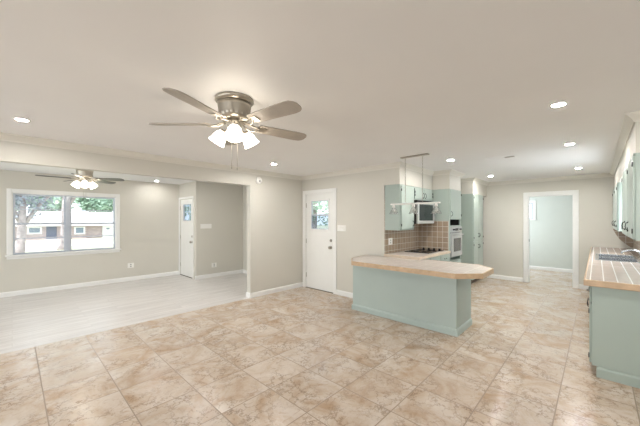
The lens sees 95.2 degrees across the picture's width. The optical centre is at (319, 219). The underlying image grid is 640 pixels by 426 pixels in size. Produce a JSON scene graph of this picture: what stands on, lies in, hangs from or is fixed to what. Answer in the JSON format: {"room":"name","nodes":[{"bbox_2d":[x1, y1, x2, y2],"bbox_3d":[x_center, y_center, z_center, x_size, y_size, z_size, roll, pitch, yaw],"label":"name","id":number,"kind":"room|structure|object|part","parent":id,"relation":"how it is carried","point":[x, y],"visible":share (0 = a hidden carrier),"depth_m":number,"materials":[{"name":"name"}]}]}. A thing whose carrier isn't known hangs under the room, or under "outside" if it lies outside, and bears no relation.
{"room":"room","nodes":[
{"label":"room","id":0,"kind":"room"},
{"bbox_2d":[15,242,112,248],"bbox_3d":[-8.731,2.385,42.742,5.500,0.129,170.000,0,0,43],"label":"road","id":1,"kind":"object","parent":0,"point":[99,243],"depth_m":27.21,"materials":[{"name":"white asphalt"}]},
{"bbox_2d":[0,170,178,292],"bbox_3d":[-6.844,0.270,4.859,0.120,2.440,8.630,0,0,43],"label":"wall","id":2,"kind":"structure","parent":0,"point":[149,211],"depth_m":6.91,"materials":[{"name":"paint"}]},
{"bbox_2d":[5,188,120,259],"bbox_3d":[-5.426,0.087,6.312,0.180,1.375,1.880,0,0,43],"label":"window","id":3,"kind":"structure","parent":2,"relation":"attached to","point":[11,193],"depth_m":6.27,"materials":[{"name":"paint"}]},
{"bbox_3d":[-5.762,-0.204,6.021,0.025,0.618,0.781,0,0,43],"label":"sash","id":4,"kind":"part","parent":3,"relation":"part of","materials":[{"name":"glass"}]},
{"bbox_3d":[-5.743,0.378,6.003,0.025,0.625,0.781,0,0,43],"label":"sash","id":5,"kind":"part","parent":3,"relation":"part of","materials":[{"name":"metal"}]},
{"bbox_3d":[-5.426,0.733,6.312,0.180,0.085,1.880,0,0,43],"label":"sill","id":6,"kind":"part","parent":3,"relation":"part of","materials":[{"name":"paint"}]},
{"bbox_3d":[-5.167,-0.204,6.649,0.025,0.618,0.821,0,0,43],"label":"sash","id":7,"kind":"part","parent":3,"relation":"part of","materials":[{"name":"glass"}]},
{"bbox_3d":[-5.147,0.378,6.630,0.025,0.625,0.821,0,0,43],"label":"sash","id":8,"kind":"part","parent":3,"relation":"part of","materials":[{"name":"metal"}]},
{"bbox_2d":[0,271,178,297],"bbox_3d":[-6.795,1.442,4.813,0.016,0.095,8.630,0,0,43],"label":"baseboard","id":9,"kind":"structure","parent":2,"relation":"attached to","point":[84,284],"depth_m":6.43,"materials":[{"name":"paint"}]},
{"bbox_2d":[128,263,133,267],"bbox_3d":[-4.613,1.120,7.119,0.008,0.116,0.135,0,0,43],"label":"wall outlet","id":10,"kind":"object","parent":2,"relation":"attached to","point":[130,265],"visible":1,"depth_m":7.12,"materials":[{"name":"white plastic"}]},
{"bbox_2d":[0,273,247,353],"bbox_3d":[-5.088,1.550,4.117,3.490,0.120,9.970,0,0,43],"label":"floor","id":11,"kind":"structure","parent":0,"point":[35,319],"depth_m":5.06,"materials":[{"name":"grey wood"}]},
{"bbox_2d":[0,141,301,292],"bbox_3d":[-3.865,0.270,2.943,0.120,2.440,9.950,0,0,43],"label":"wall partition","id":12,"kind":"structure","parent":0,"point":[274,205],"depth_m":5.61,"materials":[{"name":"paint"}]},
{"bbox_2d":[256,177,261,183],"bbox_3d":[-1.176,-0.755,5.658,0.044,0.136,0.136,0,0,43],"label":"smoke detector","id":13,"kind":"object","parent":12,"relation":"attached to","point":[258,179],"visible":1,"depth_m":5.64,"materials":[{"name":"white plastic"}]},
{"bbox_2d":[246,282,302,297],"bbox_3d":[-0.905,1.442,6.058,0.161,0.095,1.356,0,0,43],"label":"baseboard","id":14,"kind":"structure","parent":12,"relation":"attached to","point":[296,285],"depth_m":5.92,"materials":[{"name":"paint"}]},
{"bbox_2d":[0,132,612,185],"bbox_3d":[-1.386,-0.910,4.099,14.798,0.080,3.412,0,0,-27],"label":"trim","id":15,"kind":"structure","parent":12,"relation":"attached to","point":[8,137],"depth_m":5.04,"materials":[{"name":"paint"}]},
{"bbox_2d":[179,181,200,278],"bbox_3d":[-3.453,0.270,7.672,1.170,2.440,0.120,0,0,43],"label":"wall","id":16,"kind":"structure","parent":0,"point":[191,188],"depth_m":7.29,"materials":[{"name":"paint"}]},
{"bbox_2d":[180,199,191,277],"bbox_3d":[-3.484,0.482,7.636,0.826,2.015,0.140,0,0,43],"label":"door","id":17,"kind":"structure","parent":16,"relation":"in","point":[186,225],"depth_m":7.65,"materials":[{"name":"paint"}]},
{"bbox_3d":[-3.448,-0.185,7.619,0.490,0.430,0.034,0,0,43],"label":"frame","id":18,"kind":"part","parent":17,"relation":"part of","materials":[{"name":"glass"}]},
{"bbox_2d":[179,196,193,278],"bbox_3d":[-3.507,0.450,7.630,0.908,2.080,0.016,0,0,43],"label":"trim","id":19,"kind":"structure","parent":16,"relation":"attached to","point":[192,197],"depth_m":7.33,"materials":[{"name":"paint"}]},
{"bbox_2d":[201,182,242,274],"bbox_3d":[-2.576,0.270,7.833,0.120,2.440,1.320,0,0,43],"label":"wall","id":20,"kind":"structure","parent":0,"point":[221,204],"depth_m":7.72,"materials":[{"name":"paint"}]},
{"bbox_2d":[200,224,211,228],"bbox_3d":[-2.891,0.176,7.402,0.016,0.102,0.287,0,0,43],"label":"light switch","id":21,"kind":"object","parent":20,"relation":"attached to","point":[202,226],"visible":1,"depth_m":7.39,"materials":[{"name":"white plastic"}]},
{"bbox_2d":[195,269,246,279],"bbox_3d":[-1.786,1.442,6.908,2.320,0.095,1.336,0,0,43],"label":"baseboard","id":22,"kind":"structure","parent":20,"relation":"attached to","point":[241,270],"depth_m":7.68,"materials":[{"name":"paint"}]},
{"bbox_2d":[243,170,384,292],"bbox_3d":[-0.480,0.270,6.672,4.520,2.440,0.120,0,0,43],"label":"wall","id":23,"kind":"structure","parent":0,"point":[360,197],"depth_m":5.53,"materials":[{"name":"paint"}]},
{"bbox_2d":[306,193,332,292],"bbox_3d":[-0.016,0.475,6.166,0.802,2.030,0.140,0,0,43],"label":"door","id":24,"kind":"structure","parent":23,"relation":"in","point":[319,274],"depth_m":6.14,"materials":[{"name":"paint"}]},
{"bbox_3d":[0.005,-0.095,6.162,0.495,0.036,0.036,0,0,43],"label":"window rail","id":25,"kind":"part","parent":24,"relation":"part of","materials":[{"name":"wood"}]},
{"bbox_3d":[0.005,-0.095,6.163,0.495,0.600,0.034,0,0,43],"label":"frame","id":26,"kind":"part","parent":24,"relation":"part of","materials":[{"name":"glass"}]},
{"bbox_2d":[303,188,335,293],"bbox_3d":[0.014,0.430,6.190,0.970,2.120,0.138,0,0,43],"label":"door frame","id":27,"kind":"structure","parent":23,"relation":"attached to","point":[330,190],"depth_m":6.02,"materials":[{"name":"paint"}]},
{"bbox_2d":[337,225,345,230],"bbox_3d":[0.425,0.167,5.719,0.202,0.102,0.016,0,0,43],"label":"light switch","id":28,"kind":"object","parent":23,"relation":"attached to","point":[339,227],"visible":1,"depth_m":5.71,"materials":[{"name":"white plastic"}]},
{"bbox_2d":[336,290,352,297],"bbox_3d":[0.587,1.442,5.566,0.720,0.095,0.016,0,0,43],"label":"baseboard","id":29,"kind":"structure","parent":23,"relation":"attached to","point":[338,292],"depth_m":5.66,"materials":[{"name":"paint"}]},
{"bbox_2d":[0,0,639,185],"bbox_3d":[0.826,-1.050,2.869,13.990,0.200,16.540,0,0,43],"label":"ceiling","id":30,"kind":"structure","parent":0,"point":[373,82],"depth_m":1.97,"materials":[{"name":"paint"}]},
{"bbox_2d":[13,117,30,121],"bbox_3d":[-2.831,-0.946,2.774,0.124,0.008,0.124,0,0,43],"label":"recessed light","id":31,"kind":"object","parent":30,"relation":"in","point":[14,118],"visible":1,"depth_m":2.76,"materials":[{"name":"white plastic"}]},
{"bbox_2d":[35,169,123,197],"bbox_3d":[-4.418,-0.669,5.400,1.273,0.562,1.219,0,0,43],"label":"ceiling fan","id":32,"kind":"object","parent":30,"relation":"hanging from","point":[84,176],"visible":0.94,"depth_m":5.40,"materials":[{"name":"silver metal"}]},
{"bbox_3d":[-4.679,-0.754,5.130,0.139,0.037,0.468,0,0,43],"label":"blade","id":33,"kind":"part","parent":32,"relation":"part of","materials":[{"name":"brown wood"}]},
{"bbox_3d":[-4.532,-0.648,5.416,0.130,0.137,0.133,0,0,43],"label":"lamp shade","id":34,"kind":"part","parent":32,"relation":"part of","materials":[{"name":"white glass"}]},
{"bbox_3d":[-4.289,-0.648,5.321,0.134,0.137,0.131,0,0,43],"label":"lamp shade","id":35,"kind":"part","parent":32,"relation":"part of","materials":[{"name":"white glass"}]},
{"bbox_3d":[-4.330,-0.648,5.580,0.128,0.137,0.134,0,0,43],"label":"lamp shade","id":36,"kind":"part","parent":32,"relation":"part of","materials":[{"name":"white glass"}]},
{"bbox_3d":[-4.321,-0.754,5.862,0.139,0.037,0.467,0,0,8],"label":"blade","id":37,"kind":"part","parent":32,"relation":"part of","materials":[{"name":"brown wood"}]},
{"bbox_3d":[-3.958,-0.754,5.512,0.467,0.037,0.139,0,0,-10],"label":"blade","id":38,"kind":"part","parent":32,"relation":"part of","materials":[{"name":"brown wood"}]},
{"bbox_2d":[149,87,305,169],"bbox_3d":[-0.636,-0.669,2.304,1.253,0.562,1.262,0,0,43],"label":"ceiling fan","id":39,"kind":"object","parent":30,"relation":"hanging from","point":[234,108],"visible":1,"depth_m":2.20,"materials":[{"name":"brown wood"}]},
{"bbox_3d":[-1.105,-0.754,2.309,0.467,0.037,0.139,0,0,0],"label":"blade","id":40,"kind":"part","parent":39,"relation":"part of","materials":[{"name":"brown wood"}]},
{"bbox_3d":[-0.809,-0.754,1.902,0.139,0.037,0.467,0,0,18],"label":"blade","id":41,"kind":"part","parent":39,"relation":"part of","materials":[{"name":"brown wood"}]},
{"bbox_3d":[-0.826,-0.648,2.342,0.133,0.137,0.128,0,0,43],"label":"lamp shade","id":42,"kind":"part","parent":39,"relation":"part of","materials":[{"name":"white glass"}]},
{"bbox_3d":[-0.809,-0.754,2.717,0.139,0.037,0.467,0,0,-18],"label":"blade","id":43,"kind":"part","parent":39,"relation":"part of","materials":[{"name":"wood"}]},
{"bbox_3d":[-0.637,-0.648,2.162,0.133,0.137,0.128,0,0,43],"label":"lamp shade","id":44,"kind":"part","parent":39,"relation":"part of","materials":[{"name":"white glass"}]},
{"bbox_3d":[-0.640,-0.660,2.181,0.057,0.069,0.052,0,0,43],"label":"bulb","id":45,"kind":"part","parent":39,"relation":"part of","materials":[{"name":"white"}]},
{"bbox_3d":[-0.574,-0.648,2.417,0.132,0.137,0.134,0,0,43],"label":"lamp shade","id":46,"kind":"part","parent":39,"relation":"part of","materials":[{"name":"white glass"}]},
{"bbox_3d":[-0.330,-0.754,2.058,0.467,0.037,0.139,0,0,36],"label":"blade","id":47,"kind":"part","parent":39,"relation":"part of","materials":[{"name":"brown wood"}]},
{"bbox_3d":[-0.330,-0.754,2.561,0.467,0.037,0.139,0,0,-36],"label":"blade","id":48,"kind":"part","parent":39,"relation":"part of","materials":[{"name":"brown wood"}]},
{"bbox_2d":[390,153,440,211],"bbox_3d":[1.397,-0.516,4.346,0.817,0.867,0.152,0,0,43],"label":"pendant light","id":49,"kind":"object","parent":30,"relation":"hanging from","point":[418,155],"visible":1,"depth_m":4.33,"materials":[{"name":"silver metal"}]},
{"bbox_3d":[1.298,-0.596,4.441,0.013,0.682,0.013,0,0,-2],"label":"chain","id":50,"kind":"part","parent":49,"relation":"part of","materials":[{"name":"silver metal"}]},
{"bbox_3d":[1.403,-0.942,4.341,0.430,0.016,0.070,0,0,43],"label":"ceiling plate","id":51,"kind":"part","parent":49,"relation":"part of","materials":[{"name":"silver metal"}]},
{"bbox_2d":[485,155,516,160],"bbox_3d":[2.768,-0.946,4.487,0.400,0.007,0.140,0,0,43],"label":"ceiling vent","id":52,"kind":"object","parent":30,"relation":"in","point":[511,156],"visible":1,"depth_m":4.45,"materials":[{"name":"metal"}]},
{"bbox_2d":[549,102,567,107],"bbox_3d":[1.970,-0.946,2.412,0.124,0.008,0.124,0,0,43],"label":"recessed light","id":53,"kind":"object","parent":30,"relation":"in","point":[558,104],"visible":1,"depth_m":2.40,"materials":[{"name":"white"}]},
{"bbox_2d":[0,269,639,425],"bbox_3d":[2.085,1.550,1.675,10.280,0.120,16.300,0,0,43],"label":"floor","id":54,"kind":"structure","parent":0,"point":[300,356],"depth_m":2.90,"materials":[{"name":"tile"}]},
{"bbox_2d":[352,265,471,336],"bbox_3d":[1.322,1.096,4.517,1.732,0.788,0.606,0,0,43],"label":"base cabinet","id":55,"kind":"object","parent":54,"relation":"on","point":[438,304],"visible":0.82,"depth_m":4.11,"materials":[{"name":"green paint"}]},
{"bbox_3d":[1.322,1.445,4.517,1.732,0.090,0.606,0,0,43],"label":"molding","id":56,"kind":"part","parent":55,"relation":"part of","materials":[{"name":"green paint"}]},
{"bbox_2d":[351,255,493,278],"bbox_3d":[1.352,0.669,4.335,2.055,0.061,0.990,0,0,43],"label":"countertop","id":57,"kind":"structure","parent":55,"relation":"on","point":[445,269],"depth_m":3.98,"materials":[{"name":"tile"}]},
{"bbox_2d":[430,256,439,260],"bbox_3d":[1.817,1.066,5.333,0.652,0.848,0.444,0,0,43],"label":"base cabinet","id":58,"kind":"object","parent":54,"relation":"on","point":[436,257],"visible":0.05,"depth_m":5.15,"materials":[{"name":"green paint"}]},
{"bbox_2d":[419,189,461,262],"bbox_3d":[2.499,0.449,6.045,0.662,2.083,0.650,0,0,43],"label":"tall cabinet","id":59,"kind":"object","parent":54,"relation":"on","point":[436,235],"visible":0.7,"depth_m":5.77,"materials":[{"name":"green paint"}]},
{"bbox_3d":[2.262,0.313,5.829,0.592,0.570,0.011,0,0,43],"label":"tile panel","id":60,"kind":"part","parent":59,"relation":"part of","materials":[{"name":"beige tile"}]},
{"bbox_3d":[2.718,-0.295,5.845,0.018,0.560,0.598,0,0,43],"label":"door","id":61,"kind":"part","parent":59,"relation":"part of","materials":[{"name":"green paint"}]},
{"bbox_2d":[450,226,463,256],"bbox_3d":[2.562,0.432,5.994,0.586,0.584,0.584,0,0,43],"label":"wall oven","id":62,"kind":"object","parent":59,"relation":"in","point":[456,234],"visible":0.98,"depth_m":5.78,"materials":[{"name":"white metal"}]},
{"bbox_3d":[2.726,0.494,5.838,0.037,0.458,0.584,0,0,43],"label":"door","id":63,"kind":"part","parent":62,"relation":"part of","materials":[{"name":"white metal"}]},
{"bbox_3d":[2.723,0.198,5.841,0.029,0.115,0.584,0,0,43],"label":"control panel","id":64,"kind":"part","parent":62,"relation":"part of","materials":[{"name":"white metal"}]},
{"bbox_2d":[440,254,449,261],"bbox_3d":[2.125,1.066,5.657,0.652,0.848,0.444,0,0,43],"label":"base cabinet","id":65,"kind":"object","parent":54,"relation":"on","point":[446,257],"visible":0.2,"depth_m":5.45,"materials":[{"name":"green paint"}]},
{"bbox_2d":[461,194,483,282],"bbox_3d":[3.559,0.449,7.162,0.662,2.083,0.770,0,0,43],"label":"pantry cabinet","id":66,"kind":"object","parent":54,"relation":"on","point":[471,204],"visible":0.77,"depth_m":6.79,"materials":[{"name":"green paint"}]},
{"bbox_3d":[3.645,0.943,6.823,0.018,0.855,0.367,0,0,43],"label":"door","id":67,"kind":"part","parent":66,"relation":"part of","materials":[{"name":"green paint"}]},
{"bbox_3d":[3.645,-0.043,6.823,0.018,1.065,0.367,0,0,43],"label":"door","id":68,"kind":"part","parent":66,"relation":"part of","materials":[{"name":"green paint"}]},
{"bbox_3d":[3.902,0.943,7.093,0.018,0.855,0.367,0,0,43],"label":"door","id":69,"kind":"part","parent":66,"relation":"part of","materials":[{"name":"green paint"}]},
{"bbox_3d":[3.902,-0.043,7.093,0.018,1.065,0.367,0,0,43],"label":"door","id":70,"kind":"part","parent":66,"relation":"part of","materials":[{"name":"green paint"}]},
{"bbox_2d":[586,286,639,388],"bbox_3d":[3.096,1.061,2.937,0.609,0.858,0.914,0,0,43],"label":"base cabinet","id":71,"kind":"object","parent":54,"relation":"on","point":[614,314],"visible":0.82,"depth_m":2.69,"materials":[{"name":"green paint"}]},
{"bbox_3d":[2.754,0.720,2.969,0.018,0.150,0.434,0,0,43],"label":"drawer","id":72,"kind":"part","parent":71,"relation":"part of","materials":[{"name":"green paint"}]},
{"bbox_3d":[2.754,1.093,2.969,0.018,0.565,0.434,0,0,43],"label":"door","id":73,"kind":"part","parent":71,"relation":"part of","materials":[{"name":"green paint"}]},
{"bbox_3d":[2.831,1.440,2.603,0.532,0.100,0.066,0,0,43],"label":"molding","id":74,"kind":"part","parent":71,"relation":"part of","materials":[{"name":"green paint"}]},
{"bbox_3d":[1.510,1.066,5.009,0.653,0.848,0.444,0,0,43],"label":"base cabinet","id":75,"kind":"object","parent":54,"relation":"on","visible":0},
{"bbox_2d":[384,249,450,259],"bbox_3d":[1.806,0.622,5.330,0.643,0.045,1.360,0,0,43],"label":"countertop","id":76,"kind":"structure","parent":75,"relation":"on","point":[405,255],"depth_m":5.01,"materials":[{"name":"tile"}]},
{"bbox_2d":[404,247,443,253],"bbox_3d":[1.983,0.579,5.534,0.460,0.038,0.720,0,0,43],"label":"cooktop","id":77,"kind":"object","parent":76,"relation":"in","point":[421,250],"visible":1,"depth_m":5.54,"materials":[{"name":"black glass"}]},
{"bbox_3d":[4.437,1.061,4.351,0.609,0.858,1.177,0,0,43],"label":"base cabinet","id":78,"kind":"object","parent":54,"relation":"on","visible":0},
{"bbox_2d":[583,247,639,291],"bbox_3d":[4.352,0.603,4.272,0.623,0.059,4.649,0,0,43],"label":"countertop","id":79,"kind":"structure","parent":78,"relation":"on","point":[598,273],"depth_m":3.17,"materials":[{"name":"tile"}]},
{"bbox_2d":[595,253,639,262],"bbox_3d":[4.426,0.661,4.361,0.456,0.188,1.036,0,0,43],"label":"sink","id":80,"kind":"object","parent":79,"relation":"in","point":[605,257],"visible":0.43,"depth_m":4.39,"materials":[{"name":"silver metal"}]},
{"bbox_2d":[599,254,632,257],"bbox_3d":[4.598,0.663,4.542,0.388,0.183,0.469,0,0,43],"label":"basin","id":81,"kind":"object","parent":80,"relation":"in","point":[600,255],"depth_m":4.68,"materials":[{"name":"silver metal"}]},
{"bbox_2d":[599,257,636,261],"bbox_3d":[4.255,0.663,4.180,0.388,0.183,0.469,0,0,43],"label":"basin","id":82,"kind":"object","parent":80,"relation":"in","point":[617,259],"depth_m":4.32,"materials":[{"name":"silver metal"}]},
{"bbox_2d":[620,249,639,258],"bbox_3d":[4.515,0.504,4.221,0.243,0.141,0.220,0,0,43],"label":"kitchen faucet","id":83,"kind":"object","parent":79,"relation":"on","point":[627,249],"visible":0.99,"depth_m":4.23,"materials":[{"name":"silver metal"}]},
{"bbox_3d":[4.513,0.497,4.223,0.237,0.127,0.036,0,0,43],"label":"spout","id":84,"kind":"part","parent":83,"relation":"part of","materials":[{"name":"silver metal"}]},
{"bbox_2d":[384,167,460,190],"bbox_3d":[2.025,-0.772,5.578,0.620,0.355,1.979,0,0,43],"label":"soffit","id":85,"kind":"structure","parent":0,"point":[392,176],"depth_m":5.45,"materials":[{"name":"paint"}]},
{"bbox_2d":[461,182,486,196],"bbox_3d":[3.676,-0.772,7.319,0.620,0.355,1.160,0,0,43],"label":"soffit","id":86,"kind":"structure","parent":0,"point":[466,187],"depth_m":6.83,"materials":[{"name":"paint"}]},
{"bbox_2d":[529,195,572,268],"bbox_3d":[6.694,0.270,8.619,3.450,2.440,0.120,0,0,43],"label":"wall","id":87,"kind":"structure","parent":0,"point":[551,234],"depth_m":8.48,"materials":[{"name":"paint"}]},
{"bbox_2d":[529,200,536,219],"bbox_3d":[6.209,-0.275,9.044,0.820,0.590,0.170,0,0,43],"label":"window","id":88,"kind":"structure","parent":87,"relation":"in","point":[533,203],"depth_m":8.78,"materials":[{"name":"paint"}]},
{"bbox_2d":[483,177,632,284],"bbox_3d":[5.013,0.270,6.933,3.330,2.440,0.120,0,0,43],"label":"wall","id":89,"kind":"structure","parent":0,"point":[503,204],"depth_m":7.01,"materials":[{"name":"paint"}]},
{"bbox_2d":[488,274,522,281],"bbox_3d":[4.578,1.442,7.252,0.770,0.095,0.016,0,0,43],"label":"baseboard","id":90,"kind":"structure","parent":89,"relation":"attached to","point":[520,279],"depth_m":7.21,"materials":[{"name":"paint"}]},
{"bbox_2d":[523,190,578,288],"bbox_3d":[5.263,0.425,6.684,0.992,2.130,0.138,0,0,43],"label":"trim","id":91,"kind":"structure","parent":89,"relation":"attached to","point":[575,193],"depth_m":6.55,"materials":[{"name":"paint"}]},
{"bbox_2d":[529,265,572,272],"bbox_3d":[5.919,1.442,7.714,3.090,0.095,2.260,0,0,43],"label":"baseboard","id":92,"kind":"structure","parent":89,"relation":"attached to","point":[530,267],"depth_m":8.49,"materials":[{"name":"paint"}]},
{"bbox_2d":[579,284,588,288],"bbox_3d":[5.662,1.442,6.223,0.210,0.095,0.016,0,0,43],"label":"baseboard","id":93,"kind":"structure","parent":89,"relation":"attached to","point":[581,286],"depth_m":6.24,"materials":[{"name":"paint"}]},
{"bbox_2d":[613,229,632,247],"bbox_3d":[6.068,0.383,5.841,0.295,0.381,0.012,0,0,43],"label":"backsplash","id":94,"kind":"structure","parent":89,"relation":"attached to","point":[627,240],"depth_m":5.83,"materials":[{"name":"tile"}]},
{"bbox_2d":[610,111,639,176],"bbox_3d":[4.452,-0.910,4.174,0.346,0.080,4.656,0,0,43],"label":"trim","id":95,"kind":"structure","parent":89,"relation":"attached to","point":[630,118],"depth_m":3.16,"materials":[{"name":"paint"}]},
{"bbox_2d":[614,121,639,187],"bbox_3d":[4.498,-0.772,4.175,0.280,0.355,4.590,0,0,43],"label":"wall","id":96,"kind":"structure","parent":0,"point":[633,144],"depth_m":3.10,"materials":[{"name":"paint"}]},
{"bbox_3d":[2.482,0.270,6.598,0.120,2.440,3.850,0,0,43],"label":"wall","id":97,"kind":"structure","parent":0,"visible":0},
{"bbox_2d":[385,184,413,230],"bbox_3d":[1.420,-0.204,5.138,0.321,0.778,0.507,0,0,43],"label":"upper cabinet","id":98,"kind":"object","parent":97,"relation":"attached to","point":[402,218],"visible":0.95,"depth_m":4.99,"materials":[{"name":"green paint"}]},
{"bbox_3d":[1.518,-0.203,5.059,0.018,0.735,0.470,0,0,43],"label":"door","id":99,"kind":"part","parent":98,"relation":"part of","materials":[{"name":"green paint"}]},
{"bbox_2d":[384,199,418,253],"bbox_3d":[1.584,0.124,5.555,0.012,0.948,1.336,0,0,43],"label":"backsplash cooking","id":100,"kind":"structure","parent":97,"relation":"attached to","point":[403,240],"depth_m":5.49,"materials":[{"name":"tile"}]},
{"bbox_2d":[414,187,432,201],"bbox_3d":[1.881,-0.474,5.625,0.321,0.238,0.827,0,0,43],"label":"upper cabinet","id":101,"kind":"object","parent":97,"relation":"attached to","point":[427,194],"visible":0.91,"depth_m":5.50,"materials":[{"name":"green paint"}]},
{"bbox_3d":[1.834,-0.472,5.393,0.018,0.195,0.390,0,0,43],"label":"door","id":102,"kind":"part","parent":101,"relation":"part of","materials":[{"name":"green paint"}]},
{"bbox_2d":[414,200,434,223],"bbox_3d":[1.872,-0.136,5.561,0.394,0.432,0.715,0,0,43],"label":"microwave","id":103,"kind":"object","parent":101,"relation":"attached to","point":[423,213],"visible":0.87,"depth_m":5.34,"materials":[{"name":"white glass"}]},
{"bbox_3d":[2.106,-0.472,5.680,0.018,0.195,0.390,0,0,43],"label":"door","id":104,"kind":"part","parent":101,"relation":"part of","materials":[{"name":"green paint"}]},
{"bbox_3d":[5.177,0.270,4.600,0.120,2.440,7.800,0,0,43],"label":"wall","id":105,"kind":"structure","parent":0,"visible":0},
{"bbox_2d":[612,188,615,229],"bbox_3d":[5.757,-0.202,5.544,0.311,0.784,0.865,0,0,43],"label":"upper cabinet","id":106,"kind":"object","parent":105,"relation":"attached to","point":[613,194],"visible":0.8,"depth_m":5.61,"materials":[{"name":"green paint"}]},
{"bbox_3d":[5.815,-0.197,5.780,0.018,0.743,0.414,0,0,43],"label":"door","id":107,"kind":"part","parent":106,"relation":"part of","materials":[{"name":"green paint"}]},
{"bbox_3d":[5.524,-0.197,5.473,0.018,0.743,0.414,0,0,43],"label":"door","id":108,"kind":"part","parent":106,"relation":"part of","materials":[{"name":"green paint"}]},
{"bbox_2d":[613,182,621,230],"bbox_3d":[5.162,-0.202,4.917,0.311,0.784,0.857,0,0,43],"label":"upper cabinet","id":109,"kind":"object","parent":105,"relation":"attached to","point":[618,188],"visible":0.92,"depth_m":4.68,"materials":[{"name":"green paint"}]},
{"bbox_3d":[5.219,-0.197,5.152,0.018,0.743,0.410,0,0,43],"label":"door","id":110,"kind":"part","parent":109,"relation":"part of","materials":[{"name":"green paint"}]},
{"bbox_3d":[4.931,-0.197,4.848,0.018,0.743,0.410,0,0,43],"label":"door","id":111,"kind":"part","parent":109,"relation":"part of","materials":[{"name":"green paint"}]},
{"bbox_2d":[621,164,628,236],"bbox_3d":[3.617,-0.202,3.288,0.311,0.784,0.907,0,0,43],"label":"upper cabinet","id":112,"kind":"object","parent":105,"relation":"attached to","point":[624,179],"visible":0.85,"depth_m":3.33,"materials":[{"name":"green paint"}]},
{"bbox_3d":[3.683,-0.197,3.532,0.018,0.743,0.436,0,0,43],"label":"door","id":113,"kind":"part","parent":112,"relation":"part of","materials":[{"name":"green paint"}]},
{"bbox_3d":[3.377,-0.197,3.210,0.018,0.743,0.436,0,0,43],"label":"door","id":114,"kind":"part","parent":112,"relation":"part of","materials":[{"name":"green paint"}]},
{"bbox_2d":[625,153,639,240],"bbox_3d":[3.101,-0.202,2.743,0.311,0.784,0.588,0,0,43],"label":"upper cabinet","id":115,"kind":"object","parent":105,"relation":"attached to","point":[633,221],"visible":1,"depth_m":2.62,"materials":[{"name":"green paint"}]},
{"bbox_3d":[3.013,-0.197,2.826,0.018,0.743,0.560,0,0,43],"label":"door","id":116,"kind":"part","parent":115,"relation":"part of","materials":[{"name":"green paint"}]},
{"bbox_2d":[633,240,639,253],"bbox_3d":[4.591,0.383,4.079,0.012,0.381,4.578,0,0,43],"label":"backsplash","id":117,"kind":"structure","parent":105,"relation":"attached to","point":[636,244],"depth_m":5.28,"materials":[{"name":"tile"}]},
{"label":"outside","id":118,"kind":"structure","parent":0,"visible":0},
{"bbox_2d":[15,225,327,251],"bbox_3d":[-31.003,2.350,63.870,127.100,1.080,170.000,0,0,43],"label":"lawn","id":119,"kind":"structure","parent":118,"point":[108,239],"depth_m":31.92,"materials":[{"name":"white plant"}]},
{"bbox_2d":[15,195,58,252],"bbox_3d":[-18.466,-1.041,17.776,3.918,6.741,3.661,0,0,0],"label":"tree","id":120,"kind":"object","parent":119,"relation":"on","point":[20,216],"visible":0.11,"depth_m":17.78,"materials":[{"name":"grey plant"}]},
{"bbox_2d":[27,196,60,210],"bbox_3d":[-50.127,-2.243,51.655,6.504,10.616,6.316,0,0,43],"label":"tree","id":121,"kind":"object","parent":119,"relation":"on","point":[39,197],"visible":0.14,"depth_m":51.98,"materials":[{"name":"green plant"}]},
{"bbox_2d":[48,197,75,211],"bbox_3d":[-54.952,-3.552,61.616,6.550,13.234,6.571,0,0,43],"label":"tree","id":122,"kind":"object","parent":119,"relation":"on","point":[59,206],"visible":0.06,"depth_m":61.17,"materials":[{"name":"green plant"}]},
{"bbox_2d":[15,211,112,240],"bbox_3d":[-39.583,0.835,47.198,11.600,4.190,32.000,0,0,43],"label":"house","id":123,"kind":"structure","parent":119,"relation":"on","point":[53,230],"depth_m":44.27,"materials":[{"name":"brick"}]},
{"bbox_3d":[-39.808,1.515,40.727,0.020,0.650,1.100,0,0,43],"label":"pane","id":124,"kind":"part","parent":123,"relation":"part of","materials":[{"name":"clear glass"}]},
{"bbox_3d":[-38.647,1.950,42.038,0.060,1.920,1.100,0,0,43],"label":"door","id":125,"kind":"part","parent":123,"relation":"part of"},
{"bbox_3d":[-36.436,1.640,44.282,0.020,0.800,0.900,0,0,43],"label":"pane","id":126,"kind":"part","parent":123,"relation":"part of","materials":[{"name":"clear glass"}]},
{"bbox_3d":[-33.453,1.840,47.862,0.180,2.100,3.600,0,0,43],"label":"garage door","id":127,"kind":"part","parent":123,"relation":"part of","materials":[{"name":"white"}]},
{"bbox_2d":[57,197,75,249],"bbox_3d":[-19.256,-3.784,22.017,6.528,12.441,7.054,0,0,43],"label":"tree","id":128,"kind":"object","parent":119,"relation":"on","point":[61,246],"visible":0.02,"depth_m":21.85,"materials":[{"name":"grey plant"}]},
{"bbox_2d":[75,198,108,211],"bbox_3d":[-44.911,-2.954,57.365,6.057,12.040,6.120,0,0,43],"label":"tree","id":129,"kind":"object","parent":119,"relation":"on","point":[85,203],"visible":0.38,"depth_m":56.45,"materials":[{"name":"green plant"}]},
{"bbox_2d":[93,199,112,211],"bbox_3d":[-49.765,-2.242,66.798,6.293,10.614,6.244,0,0,43],"label":"tree","id":130,"kind":"object","parent":119,"relation":"on","point":[110,201],"visible":0.18,"depth_m":66.60,"materials":[{"name":"green plant"}]},
{"bbox_2d":[185,204,190,219],"bbox_3d":[-9.227,-0.612,18.474,5.274,5.591,4.706,0,0,43],"label":"tree","id":131,"kind":"object","parent":119,"relation":"on","point":[190,204],"visible":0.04,"depth_m":18.98,"materials":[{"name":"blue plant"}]},
{"bbox_2d":[313,201,327,227],"bbox_3d":[-0.516,-0.836,17.357,5.530,5.705,5.671,0,0,43],"label":"tree","id":132,"kind":"object","parent":119,"relation":"on","point":[316,206],"visible":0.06,"depth_m":17.46,"materials":[{"name":"green plant"}]}
]}

